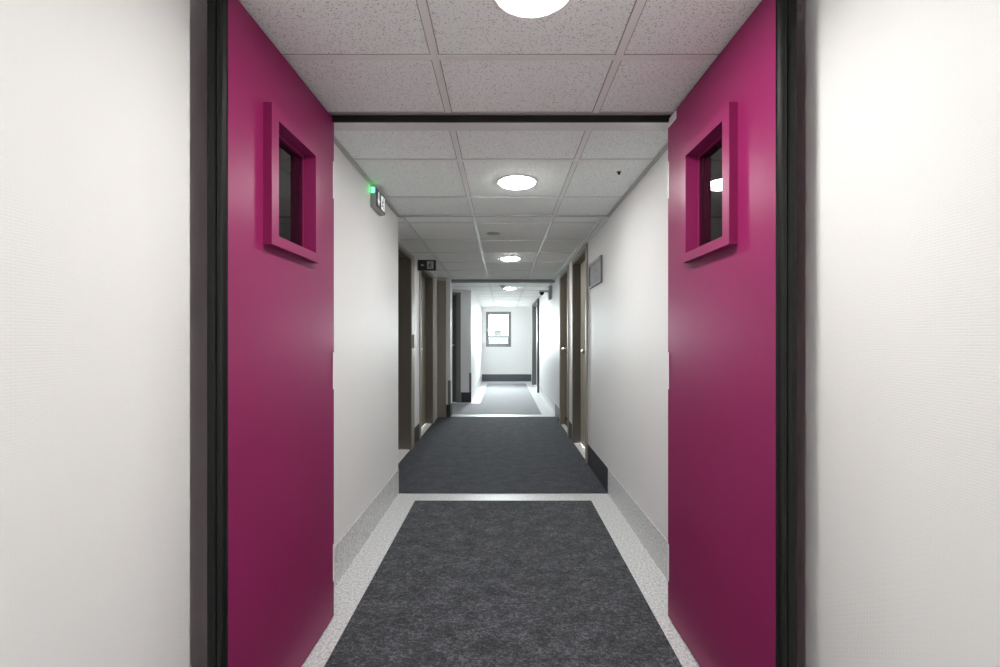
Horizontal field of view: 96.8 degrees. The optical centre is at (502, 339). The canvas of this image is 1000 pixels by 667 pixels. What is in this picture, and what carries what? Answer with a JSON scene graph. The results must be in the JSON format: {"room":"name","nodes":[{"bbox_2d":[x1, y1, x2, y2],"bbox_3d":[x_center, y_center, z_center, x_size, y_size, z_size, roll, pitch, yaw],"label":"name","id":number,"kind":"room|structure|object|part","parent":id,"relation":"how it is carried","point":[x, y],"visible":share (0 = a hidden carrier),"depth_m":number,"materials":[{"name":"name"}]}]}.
{"room":"building corridor","nodes":[
{"label":"building corridor","id":0,"kind":"room"},
{"bbox_2d":[0,0,397,666],"bbox_3d":[-1.018,0.089,-0.932,0.463,2.130,8.535,0,0,0],"label":"wall","id":1,"kind":"structure","parent":0,"point":[103,103],"depth_m":0.92,"materials":[{"name":"paint"}]},
{"bbox_2d":[207,0,333,666],"bbox_3d":[-0.729,0.114,1.489,0.096,2.056,0.709,0,0,1],"label":"door","id":2,"kind":"structure","parent":1,"relation":"in","point":[270,139],"depth_m":1.31,"materials":[{"name":"paint"}]},
{"bbox_3d":[-0.731,-0.492,1.483,0.006,0.332,0.239,0,0,1],"label":"glass pane","id":3,"kind":"part","parent":2,"relation":"part of","materials":[{"name":"glass"}]},
{"bbox_2d":[334,469,398,587],"bbox_3d":[-0.785,1.060,2.632,0.004,0.187,1.405,0,0,0],"label":"baseboard","id":4,"kind":"structure","parent":1,"relation":"attached to","point":[352,542],"depth_m":2.47,"materials":[{"name":"plastic"}]},
{"bbox_2d":[370,187,384,215],"bbox_3d":[-0.768,-0.851,2.733,0.038,0.118,0.209,0,0,0],"label":"exit sign","id":5,"kind":"object","parent":1,"relation":"attached to","point":[377,200],"visible":1,"depth_m":2.67,"materials":[{"name":"grey plastic"}]},
{"bbox_3d":[-0.752,-0.851,2.735,0.002,0.106,0.193,0,0,0],"label":"panel","id":6,"kind":"part","parent":5,"relation":"part of","materials":[{"name":"black plastic"}]},
{"bbox_3d":[-0.750,-0.851,2.775,0.001,0.084,0.074,0,0,0],"label":"pictogram door","id":7,"kind":"part","parent":5,"relation":"part of","materials":[{"name":"white plastic"}]},
{"bbox_2d":[404,246,437,427],"bbox_3d":[-1.113,0.089,4.992,0.275,2.130,3.315,0,0,0],"label":"wall","id":8,"kind":"structure","parent":0,"point":[416,272],"depth_m":5.06,"materials":[{"name":"paint"}]},
{"bbox_2d":[398,241,415,463],"bbox_3d":[-1.050,0.125,4.275,0.220,2.058,1.170,0,0,0],"label":"door","id":9,"kind":"structure","parent":8,"relation":"in","point":[406,337],"depth_m":4.64,"materials":[{"name":"brown paint"}]},
{"bbox_2d":[414,424,418,444],"bbox_3d":[-0.973,1.060,4.250,0.004,0.187,1.820,0,0,0],"label":"baseboard","id":10,"kind":"structure","parent":8,"relation":"attached to","point":[416,429],"depth_m":4.98,"materials":[{"name":"grey plastic"}]},
{"bbox_2d":[418,260,435,270],"bbox_3d":[-0.879,-0.847,5.071,0.227,0.130,0.038,0,0,0],"label":"exit sign","id":11,"kind":"object","parent":8,"relation":"attached to","point":[423,265],"visible":0.88,"depth_m":5.05,"materials":[{"name":"black plastic"}]},
{"bbox_3d":[-0.828,-0.853,5.053,0.074,0.084,0.001,0,0,0],"label":"pictogram door","id":12,"kind":"part","parent":11,"relation":"part of","materials":[{"name":"grey plastic"}]},
{"bbox_2d":[419,271,436,438],"bbox_3d":[-1.008,0.125,5.745,0.203,2.058,1.150,0,0,0],"label":"door","id":13,"kind":"structure","parent":8,"relation":"in","point":[427,280],"depth_m":6.08,"materials":[{"name":"brown paint"}]},
{"bbox_3d":[-1.036,0.139,5.660,0.147,2.030,0.920,0,0,0],"label":"frame","id":14,"kind":"part","parent":13,"relation":"part of","materials":[{"name":"brown paint"}]},
{"bbox_2d":[438,278,451,404],"bbox_3d":[-1.595,0.089,6.775,1.610,2.130,0.250,0,0,0],"label":"wall","id":15,"kind":"structure","parent":0,"point":[448,280],"depth_m":6.65,"materials":[{"name":"paint"}]},
{"bbox_2d":[437,279,445,416],"bbox_3d":[-0.911,0.122,6.615,0.122,2.056,0.065,0,0,0],"label":"door frame","id":16,"kind":"structure","parent":15,"relation":"attached to","point":[441,282],"depth_m":6.58,"materials":[{"name":"brown paint"}]},
{"bbox_2d":[446,403,451,416],"bbox_3d":[-0.817,1.060,6.769,0.062,0.187,0.262,0,0,0],"label":"baseboard","id":17,"kind":"structure","parent":15,"relation":"attached to","point":[448,407],"depth_m":6.64,"materials":[{"name":"grey plastic"}]},
{"bbox_2d":[448,380,450,404],"bbox_3d":[-0.805,0.787,6.665,0.039,0.360,0.039,0,0,0],"label":"guard","id":18,"kind":"object","parent":15,"relation":"attached to","point":[449,382],"visible":1,"depth_m":6.65,"materials":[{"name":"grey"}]},
{"bbox_2d":[452,290,471,391],"bbox_3d":[-1.495,0.089,8.325,1.810,2.130,0.250,0,0,0],"label":"wall","id":19,"kind":"structure","parent":0,"point":[466,295],"depth_m":8.20,"materials":[{"name":"paint"}]},
{"bbox_2d":[452,292,460,402],"bbox_3d":[-1.260,0.139,8.260,0.960,2.030,0.160,0,0,0],"label":"door","id":20,"kind":"structure","parent":19,"relation":"in","point":[456,296],"depth_m":8.18,"materials":[{"name":"grey paint"}]},
{"bbox_2d":[461,392,470,402],"bbox_3d":[-0.680,1.060,8.194,0.189,0.187,0.012,0,0,0],"label":"baseboard","id":21,"kind":"structure","parent":19,"relation":"attached to","point":[465,396],"depth_m":8.19,"materials":[{"name":"grey"}]},
{"bbox_2d":[469,373,470,391],"bbox_3d":[-0.606,0.787,8.216,0.039,0.360,0.039,0,0,0],"label":"guard","id":22,"kind":"object","parent":19,"relation":"attached to","point":[469,373],"visible":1,"depth_m":8.20,"materials":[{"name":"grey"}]},
{"bbox_2d":[472,292,481,389],"bbox_3d":[-0.770,0.089,10.425,0.360,2.130,3.950,0,0,0],"label":"wall","id":23,"kind":"structure","parent":0,"point":[476,307],"depth_m":9.88,"materials":[{"name":"paint"}]},
{"bbox_2d":[471,375,481,401],"bbox_3d":[-0.588,1.060,10.298,0.004,0.187,4.196,0,0,0],"label":"baseboard","id":24,"kind":"structure","parent":23,"relation":"attached to","point":[478,383],"depth_m":9.46,"materials":[{"name":"plastic"}]},
{"bbox_2d":[301,381,699,666],"bbox_3d":[-0.500,1.229,3.650,4.200,0.150,18.300,0,0,0],"label":"floor","id":25,"kind":"structure","parent":0,"point":[652,583],"depth_m":2.35,"materials":[{"name":"plastic"}]},
{"bbox_2d":[452,383,540,413],"bbox_3d":[-0.750,1.152,9.315,2.700,0.004,4.870,0,0,0],"label":"carpet","id":26,"kind":"object","parent":25,"relation":"on","point":[498,398],"visible":0.65,"depth_m":8.04,"materials":[{"name":"grey carpet"}]},
{"bbox_2d":[324,501,681,666],"bbox_3d":[0.001,1.152,1.715,1.262,0.004,2.930,0,0,0],"label":"carpet","id":27,"kind":"object","parent":25,"relation":"on","point":[459,583],"visible":1,"depth_m":1.98,"materials":[{"name":"grey carpet"}]},
{"bbox_2d":[398,417,607,493],"bbox_3d":[-0.091,1.152,4.998,1.767,0.004,3.323,0,0,0],"label":"carpet","id":28,"kind":"object","parent":25,"relation":"on","point":[454,455],"visible":0.83,"depth_m":4.20,"materials":[{"name":"grey carpet"}]},
{"bbox_2d":[196,0,805,306],"bbox_3d":[-0.650,-0.975,3.650,3.900,0.142,18.300,0,0,0],"label":"ceiling","id":29,"kind":"structure","parent":0,"point":[445,196],"depth_m":1.68,"materials":[{"name":"tile"}]},
{"bbox_2d":[451,279,554,282],"bbox_3d":[0.001,-0.903,6.820,1.582,0.045,0.080,0,0,0],"label":"beam","id":30,"kind":"structure","parent":29,"relation":"attached to","point":[452,280],"depth_m":6.78,"materials":[{"name":"grey metal"}]},
{"bbox_2d":[499,256,520,260],"bbox_3d":[0.080,-0.914,5.010,0.244,0.021,0.244,0,0,0],"label":"recessed light","id":31,"kind":"object","parent":29,"relation":"in","point":[505,258],"visible":1,"depth_m":4.95,"materials":[{"name":"white plastic"}]},
{"bbox_2d":[501,257,518,260],"bbox_3d":[0.080,-0.914,5.010,0.212,0.020,0.212,0,0,0],"label":"diffuser","id":32,"kind":"object","parent":31,"relation":"attached to","point":[502,258],"depth_m":4.96,"materials":[{"name":"white plastic"}]},
{"bbox_2d":[496,173,537,189],"bbox_3d":[0.082,-0.914,2.585,0.244,0.021,0.244,0,0,0],"label":"recessed light","id":33,"kind":"object","parent":29,"relation":"in","point":[516,181],"visible":1,"depth_m":2.54,"materials":[{"name":"white plastic"}]},
{"bbox_2d":[491,0,571,19],"bbox_3d":[0.078,-0.919,1.152,0.244,0.011,0.244,0,0,0],"label":"recessed light","id":34,"kind":"object","parent":29,"relation":"in","point":[521,9],"visible":1,"depth_m":1.22,"materials":[{"name":"white plastic"}]},
{"bbox_2d":[497,0,565,15],"bbox_3d":[0.078,-0.919,1.152,0.212,0.010,0.212,0,0,0],"label":"diffuser","id":35,"kind":"object","parent":34,"relation":"attached to","point":[510,7],"depth_m":1.22,"materials":[{"name":"white plastic"}]},
{"bbox_3d":[0.761,-0.915,5.035,0.062,0.022,3.410,0,0,0],"label":"edge rail","id":36,"kind":"part","parent":29,"relation":"part of","materials":[{"name":"silver metal"}]},
{"bbox_2d":[482,307,530,373],"bbox_3d":[0.150,0.089,12.510,2.200,2.130,0.220,0,0,0],"label":"wall","id":37,"kind":"structure","parent":0,"point":[516,359],"depth_m":12.40,"materials":[{"name":"paint"}]},
{"bbox_2d":[485,312,511,347],"bbox_3d":[-0.126,-0.285,12.422,0.764,1.010,0.105,0,0,0],"label":"window","id":38,"kind":"structure","parent":37,"relation":"in","point":[488,345],"depth_m":12.40,"materials":[{"name":"grey"}]},
{"bbox_2d":[482,374,530,380],"bbox_3d":[0.101,1.056,12.398,1.382,0.195,0.004,0,0,0],"label":"baseboard","id":39,"kind":"structure","parent":37,"relation":"attached to","point":[485,377],"depth_m":12.39,"materials":[{"name":"grey plastic"}]},
{"bbox_2d":[531,0,999,666],"bbox_3d":[1.021,0.089,3.600,0.458,2.130,17.600,0,0,0],"label":"wall","id":40,"kind":"structure","parent":0,"point":[898,101],"depth_m":0.94,"materials":[{"name":"paint"}]},
{"bbox_2d":[328,112,673,130],"bbox_3d":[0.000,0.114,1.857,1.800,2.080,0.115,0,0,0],"label":"beam","id":41,"kind":"structure","parent":40,"relation":"attached to","point":[343,121],"depth_m":1.82,"materials":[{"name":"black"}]},
{"bbox_3d":[0.000,-0.924,1.815,1.600,0.004,0.030,0,0,0],"label":"head trim","id":42,"kind":"part","parent":41,"relation":"part of","materials":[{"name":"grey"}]},
{"bbox_2d":[532,299,538,392],"bbox_3d":[0.825,0.125,10.575,0.154,2.058,1.710,0,0,0],"label":"door","id":43,"kind":"structure","parent":40,"relation":"in","point":[535,306],"depth_m":11.37,"materials":[{"name":"grey paint"}]},
{"bbox_3d":[0.827,0.139,10.575,0.150,2.030,1.650,0,0,0],"label":"frame","id":44,"kind":"part","parent":43,"relation":"part of","materials":[{"name":"grey paint"}]},
{"bbox_2d":[531,375,553,413],"bbox_3d":[0.790,1.060,9.628,0.004,0.187,5.536,0,0,0],"label":"baseboard","id":45,"kind":"structure","parent":40,"relation":"attached to","point":[547,399],"depth_m":8.04,"materials":[{"name":"plastic"}]},
{"bbox_2d":[539,285,551,299],"bbox_3d":[0.692,-0.777,7.340,0.200,0.225,0.200,0,0,0],"label":"security camera","id":46,"kind":"object","parent":40,"relation":"attached to","point":[549,288],"visible":1,"depth_m":7.25,"materials":[{"name":"grey plastic"}]},
{"bbox_2d":[559,264,568,435],"bbox_3d":[0.845,0.125,5.705,0.138,2.058,0.790,0,0,0],"label":"door","id":47,"kind":"structure","parent":40,"relation":"in","point":[564,275],"depth_m":6.04,"materials":[{"name":"brown paint"}]},
{"bbox_3d":[0.847,0.139,5.710,0.134,2.030,0.740,0,0,0],"label":"frame","id":48,"kind":"part","parent":47,"relation":"part of","materials":[{"name":"brown paint"}]},
{"bbox_2d":[572,243,587,462],"bbox_3d":[0.845,0.125,4.570,0.138,2.058,0.860,0,0,0],"label":"door","id":49,"kind":"structure","parent":40,"relation":"in","point":[580,261],"depth_m":4.95,"materials":[{"name":"brown paint"}]},
{"bbox_3d":[0.847,0.139,4.575,0.134,2.030,0.810,0,0,0],"label":"frame","id":50,"kind":"part","parent":49,"relation":"part of","materials":[{"name":"brown paint"}]},
{"bbox_2d":[588,255,601,288],"bbox_3d":[0.784,-0.570,3.783,0.016,0.216,0.495,0,0,0],"label":"wall plaque","id":51,"kind":"object","parent":40,"relation":"attached to","point":[595,268],"visible":1,"depth_m":3.75,"materials":[{"name":"grey metal"}]},
{"bbox_2d":[555,404,667,580],"bbox_3d":[0.790,1.060,4.325,0.004,0.187,4.790,0,0,0],"label":"baseboard","id":52,"kind":"structure","parent":40,"relation":"attached to","point":[654,542],"depth_m":2.70,"materials":[{"name":"plastic"}]},
{"bbox_2d":[667,0,796,666],"bbox_3d":[0.713,0.114,1.482,0.096,2.056,0.722,0,0,-1],"label":"door","id":53,"kind":"structure","parent":40,"relation":"in","point":[732,162],"depth_m":1.31,"materials":[{"name":"paint"}]},
{"bbox_3d":[0.684,-0.892,1.798,0.004,0.032,0.086,0,0,-1],"label":"pivot plate","id":54,"kind":"part","parent":53,"relation":"part of","materials":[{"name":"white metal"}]},
{"bbox_3d":[0.715,-0.492,1.483,0.006,0.332,0.239,0,0,-1],"label":"glass pane","id":55,"kind":"part","parent":53,"relation":"part of","materials":[{"name":"glass"}]},
{"label":"outside","id":56,"kind":"structure","parent":0,"visible":0},
{"bbox_3d":[0.000,10.254,88.000,160.000,0.200,144.000,0,0,0],"label":"ground","id":57,"kind":"structure","parent":56,"visible":0},
{"bbox_2d":[493,330,502,334],"bbox_3d":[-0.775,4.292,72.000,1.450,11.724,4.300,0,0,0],"label":"building","id":58,"kind":"structure","parent":57,"relation":"on","point":[496,332],"depth_m":70.00,"materials":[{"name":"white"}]},
{"bbox_2d":[489,335,507,342],"bbox_3d":[-0.300,4.742,63.000,4.100,10.824,6.300,0,0,0],"label":"building","id":59,"kind":"structure","parent":57,"relation":"on","point":[492,338],"depth_m":60.01,"materials":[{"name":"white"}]}
]}

